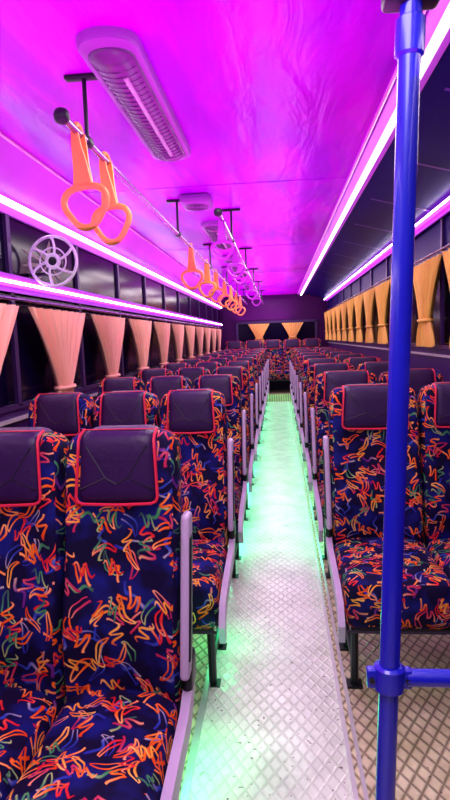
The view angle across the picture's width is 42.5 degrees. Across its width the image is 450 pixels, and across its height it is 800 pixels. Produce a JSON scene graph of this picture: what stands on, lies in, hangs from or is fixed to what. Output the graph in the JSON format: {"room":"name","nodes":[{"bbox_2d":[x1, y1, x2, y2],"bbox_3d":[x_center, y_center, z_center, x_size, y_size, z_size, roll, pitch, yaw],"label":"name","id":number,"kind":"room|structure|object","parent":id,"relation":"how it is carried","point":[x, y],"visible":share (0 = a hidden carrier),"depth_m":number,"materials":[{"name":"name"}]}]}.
{"room":"vehicle interior","nodes":[
{"label":"vehicle interior","id":0,"kind":"room"},
{"bbox_2d":[0,136,223,427],"bbox_3d":[-0.730,-0.435,6.234,0.180,2.390,14.700,-1,6,5],"label":"wall","id":1,"kind":"structure","parent":0,"point":[22,178],"depth_m":3.82,"materials":[{"name":"paint"}]},
{"bbox_2d":[21,242,69,283],"bbox_3d":[-1.047,-0.809,3.408,0.001,0.273,0.736,-1,6,5],"label":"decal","id":2,"kind":"object","parent":1,"relation":"attached to","point":[48,245],"visible":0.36,"depth_m":3.35,"materials":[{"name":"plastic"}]},
{"bbox_2d":[28,235,77,287],"bbox_3d":[-0.924,-0.743,3.112,0.294,0.278,0.091,-1,6,5],"label":"wall fan","id":3,"kind":"object","parent":1,"relation":"attached to","point":[53,261],"visible":1,"depth_m":3.08,"materials":[{"name":"white plastic"}]},
{"bbox_2d":[0,214,220,426],"bbox_3d":[-0.770,-0.781,6.194,0.030,1.050,14.590,-1,6,5],"label":"window","id":4,"kind":"structure","parent":1,"relation":"in","point":[18,404],"depth_m":3.06,"materials":[{"name":"metal"}]},
{"bbox_2d":[0,191,221,309],"bbox_3d":[-0.769,-1.332,6.118,0.060,0.100,14.500,-1,6,5],"label":"strip light","id":5,"kind":"object","parent":1,"relation":"attached to","point":[16,209],"visible":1,"depth_m":3.88,"materials":[{"name":"white plastic"}]},
{"bbox_2d":[0,272,221,326],"bbox_3d":[-0.748,-0.944,6.159,0.044,0.090,14.500,-1,6,5],"label":"strip light","id":6,"kind":"object","parent":1,"relation":"attached to","point":[11,283],"visible":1,"depth_m":3.85,"materials":[{"name":"white plastic"}]},
{"bbox_2d":[0,295,222,328],"bbox_3d":[-0.715,-0.863,6.185,0.016,0.016,14.500,-1,6,5],"label":"curtain rod","id":7,"kind":"object","parent":1,"relation":"attached to","point":[1,297],"visible":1,"depth_m":3.70,"materials":[{"name":"metal"}]},
{"bbox_2d":[0,303,18,373],"bbox_3d":[-1.054,-0.139,2.457,0.105,0.562,0.900,-1,6,5],"label":"window curtain","id":8,"kind":"object","parent":7,"relation":"hanging from","point":[8,313],"visible":1,"depth_m":2.70,"materials":[{"name":"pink fabric"}]},
{"bbox_2d":[28,307,85,391],"bbox_3d":[-0.962,-0.248,3.447,0.105,0.562,0.900,-1,6,5],"label":"window curtain","id":9,"kind":"object","parent":7,"relation":"hanging from","point":[60,332],"visible":0.85,"depth_m":3.36,"materials":[{"name":"pink fabric"}]},
{"bbox_2d":[90,314,124,378],"bbox_3d":[-0.870,-0.357,4.437,0.105,0.562,0.900,-1,6,5],"label":"window curtain","id":10,"kind":"object","parent":7,"relation":"hanging from","point":[109,330],"visible":0.84,"depth_m":4.34,"materials":[{"name":"pink fabric"}]},
{"bbox_2d":[127,319,151,371],"bbox_3d":[-0.778,-0.467,5.426,0.105,0.562,0.900,-1,6,5],"label":"window curtain","id":11,"kind":"object","parent":7,"relation":"hanging from","point":[140,330],"visible":0.82,"depth_m":5.33,"materials":[{"name":"pink fabric"}]},
{"bbox_2d":[152,322,169,367],"bbox_3d":[-0.686,-0.576,6.416,0.105,0.562,0.900,-1,6,5],"label":"window curtain","id":12,"kind":"object","parent":7,"relation":"hanging from","point":[161,330],"visible":0.88,"depth_m":6.31,"materials":[{"name":"pink fabric"}]},
{"bbox_2d":[170,324,183,362],"bbox_3d":[-0.594,-0.685,7.406,0.105,0.562,0.900,-1,6,5],"label":"window curtain","id":13,"kind":"object","parent":7,"relation":"hanging from","point":[177,330],"visible":0.91,"depth_m":7.30,"materials":[{"name":"pink fabric"}]},
{"bbox_2d":[184,325,194,358],"bbox_3d":[-0.502,-0.794,8.396,0.105,0.562,0.900,-1,6,5],"label":"window curtain","id":14,"kind":"object","parent":7,"relation":"hanging from","point":[189,331],"visible":0.87,"depth_m":8.28,"materials":[{"name":"pink fabric"}]},
{"bbox_2d":[195,326,203,355],"bbox_3d":[-0.410,-0.903,9.385,0.105,0.562,0.900,-1,6,5],"label":"window curtain","id":15,"kind":"object","parent":7,"relation":"hanging from","point":[199,331],"visible":0.84,"depth_m":9.27,"materials":[{"name":"pink fabric"}]},
{"bbox_2d":[203,327,210,353],"bbox_3d":[-0.318,-1.012,10.375,0.105,0.562,0.900,-1,6,5],"label":"window curtain","id":16,"kind":"object","parent":7,"relation":"hanging from","point":[207,331],"visible":0.82,"depth_m":10.25,"materials":[{"name":"pink fabric"}]},
{"bbox_2d":[210,328,216,352],"bbox_3d":[-0.226,-1.121,11.365,0.105,0.562,0.900,-1,6,5],"label":"window curtain","id":17,"kind":"object","parent":7,"relation":"hanging from","point":[213,331],"visible":0.85,"depth_m":11.22,"materials":[{"name":"pink fabric"}]},
{"bbox_2d":[216,329,220,350],"bbox_3d":[-0.133,-1.230,12.355,0.105,0.562,0.900,-1,6,5],"label":"window curtain","id":18,"kind":"object","parent":7,"relation":"hanging from","point":[218,331],"visible":0.85,"depth_m":12.23,"materials":[{"name":"pink fabric"}]},
{"bbox_2d":[0,10,426,294],"bbox_3d":[0.153,-1.597,6.023,1.681,0.016,14.600,-1,6,5],"label":"light strip","id":19,"kind":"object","parent":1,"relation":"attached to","point":[394,76],"depth_m":3.15,"materials":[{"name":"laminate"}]},
{"bbox_2d":[0,0,427,296],"bbox_3d":[0.199,-1.626,6.016,1.770,0.040,14.700,-1,6,5],"label":"ceiling","id":20,"kind":"structure","parent":0,"point":[257,90],"depth_m":2.36,"materials":[{"name":"laminate"}]},
{"bbox_2d":[76,26,190,161],"bbox_3d":[-0.320,-1.163,2.367,0.200,0.070,1.250,-1,6,5],"label":"ceiling lamp","id":21,"kind":"object","parent":20,"relation":"attached to","point":[115,55],"depth_m":2.05,"materials":[{"name":"plastic"}]},
{"bbox_2d":[53,73,247,304],"bbox_3d":[-0.021,-1.599,7.223,0.140,0.256,10.956,-1,6,5],"label":"grab rail","id":22,"kind":"object","parent":20,"relation":"attached to","point":[61,115],"visible":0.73,"depth_m":2.19,"materials":[{"name":"metal"}]},
{"bbox_2d":[61,121,109,230],"bbox_3d":[-0.490,-0.772,1.997,0.184,0.368,0.065,1,7,29],"label":"handle","id":23,"kind":"object","parent":22,"relation":"hanging from","point":[82,176],"visible":0.92,"depth_m":1.99,"materials":[{"name":"orange plastic"}]},
{"bbox_2d":[91,151,131,244],"bbox_3d":[-0.461,-0.806,2.313,0.185,0.368,0.064,2,7,34],"label":"handle","id":24,"kind":"object","parent":22,"relation":"hanging from","point":[106,171],"visible":0.82,"depth_m":2.30,"materials":[{"name":"orange plastic"}]},
{"bbox_2d":[180,243,203,289],"bbox_3d":[-0.263,-1.053,4.556,0.189,0.368,0.066,-1,6,10],"label":"handle","id":25,"kind":"object","parent":22,"relation":"hanging from","point":[191,267],"visible":0.91,"depth_m":4.55,"materials":[{"name":"orange plastic"}]},
{"bbox_2d":[198,259,216,297],"bbox_3d":[-0.171,-1.162,5.546,0.189,0.368,0.066,0,6,19],"label":"handle","id":26,"kind":"object","parent":22,"relation":"hanging from","point":[207,280],"visible":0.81,"depth_m":5.54,"materials":[{"name":"orange plastic"}]},
{"bbox_2d":[209,269,223,302],"bbox_3d":[-0.097,-1.250,6.338,0.189,0.368,0.066,1,7,23],"label":"handle","id":27,"kind":"object","parent":22,"relation":"hanging from","point":[215,275],"visible":0.8,"depth_m":6.32,"materials":[{"name":"orange plastic"}]},
{"bbox_2d":[217,278,231,306],"bbox_3d":[-0.005,-1.359,7.327,0.189,0.368,0.066,-1,6,9],"label":"handle","id":28,"kind":"object","parent":22,"relation":"hanging from","point":[224,288],"visible":0.84,"depth_m":7.32,"materials":[{"name":"orange plastic"}]},
{"bbox_2d":[225,285,237,310],"bbox_3d":[0.087,-1.468,8.317,0.189,0.368,0.066,-3,6,-11],"label":"handle","id":29,"kind":"object","parent":22,"relation":"hanging from","point":[230,289],"visible":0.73,"depth_m":8.31,"materials":[{"name":"orange plastic"}]},
{"bbox_2d":[230,291,241,313],"bbox_3d":[0.179,-1.577,9.307,0.189,0.368,0.066,-3,6,-6],"label":"handle","id":30,"kind":"object","parent":22,"relation":"hanging from","point":[235,298],"visible":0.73,"depth_m":9.30,"materials":[{"name":"orange plastic"}]},
{"bbox_2d":[235,295,245,315],"bbox_3d":[0.271,-1.686,10.297,0.189,0.368,0.066,-3,6,-5],"label":"handle","id":31,"kind":"object","parent":22,"relation":"hanging from","point":[240,302],"visible":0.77,"depth_m":10.29,"materials":[{"name":"orange plastic"}]},
{"bbox_2d":[179,193,212,210],"bbox_3d":[-0.191,-1.335,3.912,0.200,0.065,0.280,-1,6,5],"label":"ceiling speaker","id":32,"kind":"object","parent":20,"relation":"attached to","point":[199,201],"depth_m":3.79},
{"bbox_2d":[201,220,230,249],"bbox_3d":[-0.047,-1.485,5.297,0.200,0.070,1.250,-1,6,5],"label":"ceiling lamp","id":33,"kind":"object","parent":20,"relation":"attached to","point":[210,227],"depth_m":4.86,"materials":[{"name":"plastic"}]},
{"bbox_2d":[86,177,345,288],"bbox_3d":[0.156,-1.610,6.082,1.630,0.002,10.020,-1,6,5],"label":"trim","id":34,"kind":"structure","parent":20,"relation":"attached to","point":[339,177],"depth_m":3.62,"materials":[{"name":"silver metal"}]},
{"bbox_2d":[222,255,232,262],"bbox_3d":[0.076,-1.651,6.782,0.200,0.065,0.280,-1,6,5],"label":"ceiling speaker","id":35,"kind":"object","parent":20,"relation":"attached to","point":[229,260],"depth_m":6.67},
{"bbox_2d":[230,265,246,277],"bbox_3d":[0.211,-1.791,8.068,0.200,0.070,1.250,-1,6,5],"label":"ceiling lamp","id":36,"kind":"object","parent":20,"relation":"attached to","point":[234,268],"depth_m":7.68,"materials":[{"name":"white plastic"}]},
{"bbox_2d":[213,208,264,303],"bbox_3d":[0.388,-1.691,7.948,0.140,0.256,9.426,-1,6,5],"label":"grab rail","id":37,"kind":"object","parent":20,"relation":"attached to","point":[217,212],"visible":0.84,"depth_m":4.30,"materials":[{"name":"metal"}]},
{"bbox_2d":[210,215,234,260],"bbox_3d":[-0.018,-0.991,3.530,0.151,0.273,0.063,-2,6,0],"label":"handle","id":38,"kind":"object","parent":37,"relation":"hanging from","point":[222,238],"visible":0.88,"depth_m":3.52,"materials":[{"name":"plastic"}]},
{"bbox_2d":[226,248,244,277],"bbox_3d":[0.083,-1.111,4.619,0.151,0.273,0.063,0,7,21],"label":"handle","id":39,"kind":"object","parent":37,"relation":"hanging from","point":[235,261],"visible":0.8,"depth_m":4.61,"materials":[{"name":"plastic"}]},
{"bbox_2d":[232,254,248,284],"bbox_3d":[0.139,-1.176,5.212,0.151,0.273,0.064,2,7,32],"label":"handle","id":40,"kind":"object","parent":37,"relation":"hanging from","point":[240,268],"visible":0.7,"depth_m":5.21,"materials":[{"name":"plastic"}]},
{"bbox_2d":[245,280,256,299],"bbox_3d":[0.332,-1.405,7.291,0.151,0.273,0.063,-2,6,2],"label":"handle","id":41,"kind":"object","parent":37,"relation":"hanging from","point":[251,288],"visible":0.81,"depth_m":7.28,"materials":[{"name":"plastic"}]},
{"bbox_2d":[251,288,260,305],"bbox_3d":[0.479,-1.580,8.874,0.151,0.273,0.063,-2,6,4],"label":"handle","id":42,"kind":"object","parent":37,"relation":"hanging from","point":[256,297],"visible":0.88,"depth_m":8.87,"materials":[{"name":"plastic"}]},
{"bbox_2d":[243,283,254,291],"bbox_3d":[0.469,-2.096,10.839,0.200,0.070,1.250,-1,6,5],"label":"ceiling lamp","id":43,"kind":"object","parent":20,"relation":"attached to","point":[246,285],"depth_m":10.31,"materials":[{"name":"white plastic"}]},
{"bbox_2d":[298,79,396,294],"bbox_3d":[1.168,-1.762,7.408,0.115,0.046,10.802,-1,6,5],"label":"strip light","id":44,"kind":"object","parent":20,"relation":"attached to","point":[384,131],"depth_m":3.35,"materials":[{"name":"white plastic"}]},
{"bbox_2d":[65,401,449,799],"bbox_3d":[0.502,0.753,6.250,2.570,0.060,14.700,-1,6,5],"label":"floor","id":45,"kind":"structure","parent":0,"point":[423,737],"depth_m":2.14,"materials":[{"name":"grey metal"}]},
{"bbox_2d":[0,425,195,799],"bbox_3d":[-0.589,0.693,1.397,0.989,1.169,0.753,-1,6,5],"label":"passenger seat","id":46,"kind":"object","parent":45,"relation":"on","point":[96,540],"visible":1,"depth_m":1.52,"materials":[{"name":"fabric"}]},
{"bbox_2d":[28,388,235,687],"bbox_3d":[-0.461,0.568,2.522,0.989,1.169,0.753,-1,6,5],"label":"passenger seat","id":47,"kind":"object","parent":45,"relation":"on","point":[197,418],"visible":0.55,"depth_m":2.65,"materials":[{"name":"fabric"}]},
{"bbox_2d":[98,374,247,577],"bbox_3d":[-0.363,0.453,3.572,0.989,1.169,0.753,-1,6,5],"label":"passenger seat","id":48,"kind":"object","parent":45,"relation":"on","point":[228,385],"visible":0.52,"depth_m":3.70,"materials":[{"name":"fabric"}]},
{"bbox_2d":[137,366,254,520],"bbox_3d":[-0.265,0.337,4.621,0.989,1.169,0.753,-1,6,5],"label":"passenger seat","id":49,"kind":"object","parent":45,"relation":"on","point":[247,403],"visible":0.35,"depth_m":4.75,"materials":[{"name":"fabric"}]},
{"bbox_2d":[163,361,258,484],"bbox_3d":[-0.168,0.221,5.670,0.989,1.169,0.753,-1,6,5],"label":"passenger seat","id":50,"kind":"object","parent":45,"relation":"on","point":[211,366],"visible":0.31,"depth_m":5.80,"materials":[{"name":"fabric"}]},
{"bbox_2d":[180,357,261,460],"bbox_3d":[-0.070,0.106,6.719,0.989,1.169,0.753,-1,6,5],"label":"passenger seat","id":51,"kind":"object","parent":45,"relation":"on","point":[223,361],"visible":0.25,"depth_m":6.86,"materials":[{"name":"fabric"}]},
{"bbox_2d":[193,354,263,443],"bbox_3d":[0.028,-0.010,7.768,0.989,1.169,0.753,-1,6,5],"label":"passenger seat","id":52,"kind":"object","parent":45,"relation":"on","point":[231,357],"visible":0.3,"depth_m":7.91,"materials":[{"name":"fabric"}]},
{"bbox_2d":[204,352,265,430],"bbox_3d":[0.125,-0.126,8.817,0.989,1.169,0.753,-1,6,5],"label":"passenger seat","id":53,"kind":"object","parent":45,"relation":"on","point":[215,355],"visible":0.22,"depth_m":8.95,"materials":[{"name":"fabric"}]},
{"bbox_2d":[211,350,266,420],"bbox_3d":[0.223,-0.241,9.867,0.989,1.169,0.753,-1,6,5],"label":"passenger seat","id":54,"kind":"object","parent":45,"relation":"on","point":[258,351],"visible":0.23,"depth_m":10.00,"materials":[{"name":"fabric"}]},
{"bbox_2d":[218,349,267,410],"bbox_3d":[0.321,-0.357,10.916,0.989,1.169,0.753,-1,6,5],"label":"passenger seat","id":55,"kind":"object","parent":45,"relation":"on","point":[226,351],"visible":0.19,"depth_m":11.06,"materials":[{"name":"fabric"}]},
{"bbox_2d":[224,348,268,392],"bbox_3d":[0.418,-0.472,11.965,0.989,1.169,0.753,-1,6,5],"label":"passenger seat","id":56,"kind":"object","parent":45,"relation":"on","point":[248,349],"visible":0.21,"depth_m":12.10,"materials":[{"name":"fabric"}]},
{"bbox_2d":[188,401,353,799],"bbox_3d":[0.507,0.776,5.726,0.500,0.006,13.620,-1,6,5],"label":"aisle","id":57,"kind":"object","parent":45,"relation":"on","point":[272,727],"visible":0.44,"depth_m":2.44,"materials":[{"name":"grey metal"}]},
{"bbox_2d":[179,401,368,799],"bbox_3d":[0.517,0.771,5.725,0.570,0.014,13.620,-1,6,5],"label":"trim","id":58,"kind":"structure","parent":45,"relation":"on","point":[186,785],"depth_m":2.20,"materials":[{"name":"metal"}]},
{"bbox_2d":[267,390,291,401],"bbox_3d":[1.124,-0.098,12.969,2.430,0.160,1.000,-1,6,5],"label":"platform","id":59,"kind":"object","parent":45,"relation":"on","point":[273,395],"visible":0.29,"depth_m":12.48,"materials":[{"name":"grey metal"}]},
{"bbox_2d":[225,338,321,380],"bbox_3d":[1.091,-0.759,12.906,2.235,1.169,0.763,-1,6,5],"label":"seat","id":60,"kind":"object","parent":59,"relation":"on","point":[279,357],"visible":0.46,"depth_m":13.04,"materials":[{"name":"fabric"}]},
{"bbox_2d":[289,347,330,409],"bbox_3d":[1.637,-0.391,10.809,0.845,1.169,0.752,-1,6,5],"label":"passenger seat","id":61,"kind":"object","parent":45,"relation":"on","point":[315,348],"visible":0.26,"depth_m":11.00,"materials":[{"name":"fabric"}]},
{"bbox_2d":[290,348,336,419],"bbox_3d":[1.539,-0.276,9.760,0.845,1.169,0.752,-1,6,5],"label":"passenger seat","id":62,"kind":"object","parent":45,"relation":"on","point":[320,349],"visible":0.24,"depth_m":9.95,"materials":[{"name":"fabric"}]},
{"bbox_2d":[292,349,343,429],"bbox_3d":[1.442,-0.160,8.711,0.845,1.169,0.752,-1,6,5],"label":"passenger seat","id":63,"kind":"object","parent":45,"relation":"on","point":[324,352],"visible":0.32,"depth_m":8.90,"materials":[{"name":"fabric"}]},
{"bbox_2d":[294,351,353,443],"bbox_3d":[1.344,-0.044,7.662,0.845,1.169,0.752,-1,6,5],"label":"passenger seat","id":64,"kind":"object","parent":45,"relation":"on","point":[331,354],"visible":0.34,"depth_m":7.84,"materials":[{"name":"fabric"}]},
{"bbox_2d":[296,353,365,460],"bbox_3d":[1.247,0.071,6.612,0.845,1.169,0.752,-1,6,5],"label":"passenger seat","id":65,"kind":"object","parent":45,"relation":"on","point":[341,357],"visible":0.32,"depth_m":6.79,"materials":[{"name":"fabric"}]},
{"bbox_2d":[299,357,381,484],"bbox_3d":[1.149,0.187,5.563,0.845,1.169,0.752,-1,6,5],"label":"passenger seat","id":66,"kind":"object","parent":45,"relation":"on","point":[355,361],"visible":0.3,"depth_m":5.75,"materials":[{"name":"fabric"}]},
{"bbox_2d":[303,361,388,519],"bbox_3d":[1.051,0.302,4.514,0.845,1.169,0.752,-1,6,5],"label":"passenger seat","id":67,"kind":"object","parent":45,"relation":"on","point":[377,368],"visible":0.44,"depth_m":4.70,"materials":[{"name":"fabric"}]},
{"bbox_2d":[310,368,442,577],"bbox_3d":[0.954,0.418,3.465,0.845,1.169,0.752,-1,6,5],"label":"passenger seat","id":68,"kind":"object","parent":45,"relation":"on","point":[325,382],"visible":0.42,"depth_m":3.64,"materials":[{"name":"fabric"}]},
{"bbox_2d":[323,382,449,688],"bbox_3d":[0.856,0.533,2.416,0.845,1.169,0.752,-1,6,5],"label":"passenger seat","id":69,"kind":"object","parent":45,"relation":"on","point":[354,451],"visible":0.88,"depth_m":2.56,"materials":[{"name":"fabric"}]},
{"bbox_2d":[366,0,449,799],"bbox_3d":[0.687,0.101,0.958,0.970,2.352,0.100,-1,6,5],"label":"pole","id":70,"kind":"object","parent":45,"relation":"on","point":[389,677],"visible":1,"depth_m":0.97,"materials":[{"name":"metal"}]},
{"bbox_2d":[220,294,327,389],"bbox_3d":[1.139,-1.239,13.422,2.570,2.450,0.050,-1,6,5],"label":"wall","id":71,"kind":"structure","parent":0,"point":[284,306],"depth_m":13.31,"materials":[{"name":"purple paint"}]},
{"bbox_2d":[236,319,316,347],"bbox_3d":[1.190,-1.504,13.341,1.860,0.650,0.037,-1,6,5],"label":"window","id":72,"kind":"structure","parent":71,"relation":"in","point":[275,330],"depth_m":13.33,"materials":[{"name":"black glass"}]},
{"bbox_2d":[248,323,269,341],"bbox_3d":[0.786,-1.470,13.313,0.500,0.562,0.078,-1,6,5],"label":"window curtain","id":73,"kind":"object","parent":72,"relation":"hanging from","point":[258,330],"visible":0.66,"depth_m":13.30,"materials":[{"name":"orange fabric"}]},
{"bbox_2d":[282,322,302,338],"bbox_3d":[1.553,-1.489,13.240,0.500,0.562,0.078,-1,6,5],"label":"window curtain","id":74,"kind":"object","parent":72,"relation":"hanging from","point":[292,329],"visible":0.62,"depth_m":13.22,"materials":[{"name":"fabric"}]},
{"bbox_2d":[304,43,449,381],"bbox_3d":[1.429,-0.488,6.027,0.620,2.390,14.700,-1,6,5],"label":"wall","id":75,"kind":"structure","parent":0,"point":[366,232],"depth_m":4.22,"materials":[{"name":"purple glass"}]},
{"bbox_2d":[324,244,391,300],"bbox_3d":[1.894,-1.791,9.061,0.061,0.093,7.743,-1,6,5],"label":"strip light","id":76,"kind":"object","parent":75,"relation":"attached to","point":[386,252],"depth_m":7.02,"materials":[{"name":"white plastic"}]},
{"bbox_2d":[327,217,449,357],"bbox_3d":[1.663,-0.981,5.946,0.020,0.930,14.590,-1,6,5],"label":"window","id":77,"kind":"structure","parent":75,"relation":"in","point":[442,220],"depth_m":3.94,"materials":[{"name":"metal"}]},
{"bbox_2d":[325,244,449,311],"bbox_3d":[1.598,-1.213,5.931,0.016,0.016,14.500,-1,6,5],"label":"curtain rod","id":78,"kind":"object","parent":77,"relation":"attached to","point":[448,245],"visible":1,"depth_m":4.43,"materials":[{"name":"metal"}]},
{"bbox_2d":[324,312,328,339],"bbox_3d":[2.233,-1.623,12.667,0.097,0.602,0.840,-1,6,5],"label":"window curtain","id":79,"kind":"object","parent":78,"relation":"hanging from","point":[325,313],"visible":0.93,"depth_m":12.56,"materials":[{"name":"orange fabric"}]},
{"bbox_2d":[327,310,331,339],"bbox_3d":[2.154,-1.529,11.816,0.097,0.602,0.840,-1,6,5],"label":"window curtain","id":80,"kind":"object","parent":78,"relation":"hanging from","point":[329,311],"visible":0.9,"depth_m":11.68,"materials":[{"name":"orange fabric"}]},
{"bbox_2d":[331,308,336,339],"bbox_3d":[2.075,-1.435,10.965,0.097,0.602,0.840,-1,6,5],"label":"window curtain","id":81,"kind":"object","parent":78,"relation":"hanging from","point":[333,311],"visible":0.98,"depth_m":10.83,"materials":[{"name":"orange fabric"}]},
{"bbox_2d":[335,305,341,340],"bbox_3d":[1.996,-1.341,10.114,0.097,0.602,0.840,-1,6,5],"label":"window curtain","id":82,"kind":"object","parent":78,"relation":"hanging from","point":[338,308],"visible":0.98,"depth_m":9.99,"materials":[{"name":"orange fabric"}]},
{"bbox_2d":[340,302,347,340],"bbox_3d":[1.916,-1.248,9.262,0.097,0.602,0.840,-1,6,5],"label":"window curtain","id":83,"kind":"object","parent":78,"relation":"hanging from","point":[344,313],"visible":0.97,"depth_m":9.14,"materials":[{"name":"orange fabric"}]},
{"bbox_2d":[346,298,354,341],"bbox_3d":[1.837,-1.154,8.411,0.097,0.602,0.840,-1,6,5],"label":"window curtain","id":84,"kind":"object","parent":78,"relation":"hanging from","point":[350,304],"visible":0.95,"depth_m":8.29,"materials":[{"name":"orange fabric"}]},
{"bbox_2d":[354,293,363,341],"bbox_3d":[1.758,-1.060,7.560,0.097,0.602,0.840,-1,6,5],"label":"window curtain","id":85,"kind":"object","parent":78,"relation":"hanging from","point":[358,300],"visible":0.99,"depth_m":7.44,"materials":[{"name":"orange fabric"}]},
{"bbox_2d":[363,288,375,342],"bbox_3d":[1.679,-0.966,6.709,0.097,0.602,0.840,-1,6,5],"label":"window curtain","id":86,"kind":"object","parent":78,"relation":"hanging from","point":[369,297],"visible":0.98,"depth_m":6.59,"materials":[{"name":"orange fabric"}]},
{"bbox_2d":[374,280,390,343],"bbox_3d":[1.600,-0.872,5.857,0.097,0.602,0.840,-1,6,5],"label":"window curtain","id":87,"kind":"object","parent":78,"relation":"hanging from","point":[382,291],"visible":1,"depth_m":5.75,"materials":[{"name":"orange fabric"}]},
{"bbox_2d":[413,254,441,346],"bbox_3d":[1.441,-0.685,4.155,0.097,0.602,0.840,-1,6,5],"label":"window curtain","id":88,"kind":"object","parent":78,"relation":"hanging from","point":[426,275],"visible":0.99,"depth_m":4.06,"materials":[{"name":"orange fabric"}]},
{"bbox_2d":[442,248,449,348],"bbox_3d":[1.362,-0.591,3.304,0.097,0.602,0.840,-1,6,5],"label":"window curtain","id":89,"kind":"object","parent":78,"relation":"hanging from","point":[446,254],"visible":1,"depth_m":3.54,"materials":[{"name":"orange fabric"}]},
{"bbox_2d":[415,196,449,236],"bbox_3d":[1.412,-1.220,3.882,0.061,0.094,0.869,-1,6,5],"label":"strip light","id":90,"kind":"object","parent":75,"relation":"attached to","point":[437,213],"depth_m":3.92,"materials":[{"name":"white plastic"}]},
{"bbox_2d":[420,0,449,92],"bbox_3d":[0.655,-1.153,1.886,0.115,0.046,0.621,-1,6,5],"label":"strip light","id":91,"kind":"object","parent":75,"relation":"attached to","point":[437,42],"depth_m":1.83,"materials":[{"name":"white plastic"}]}
]}

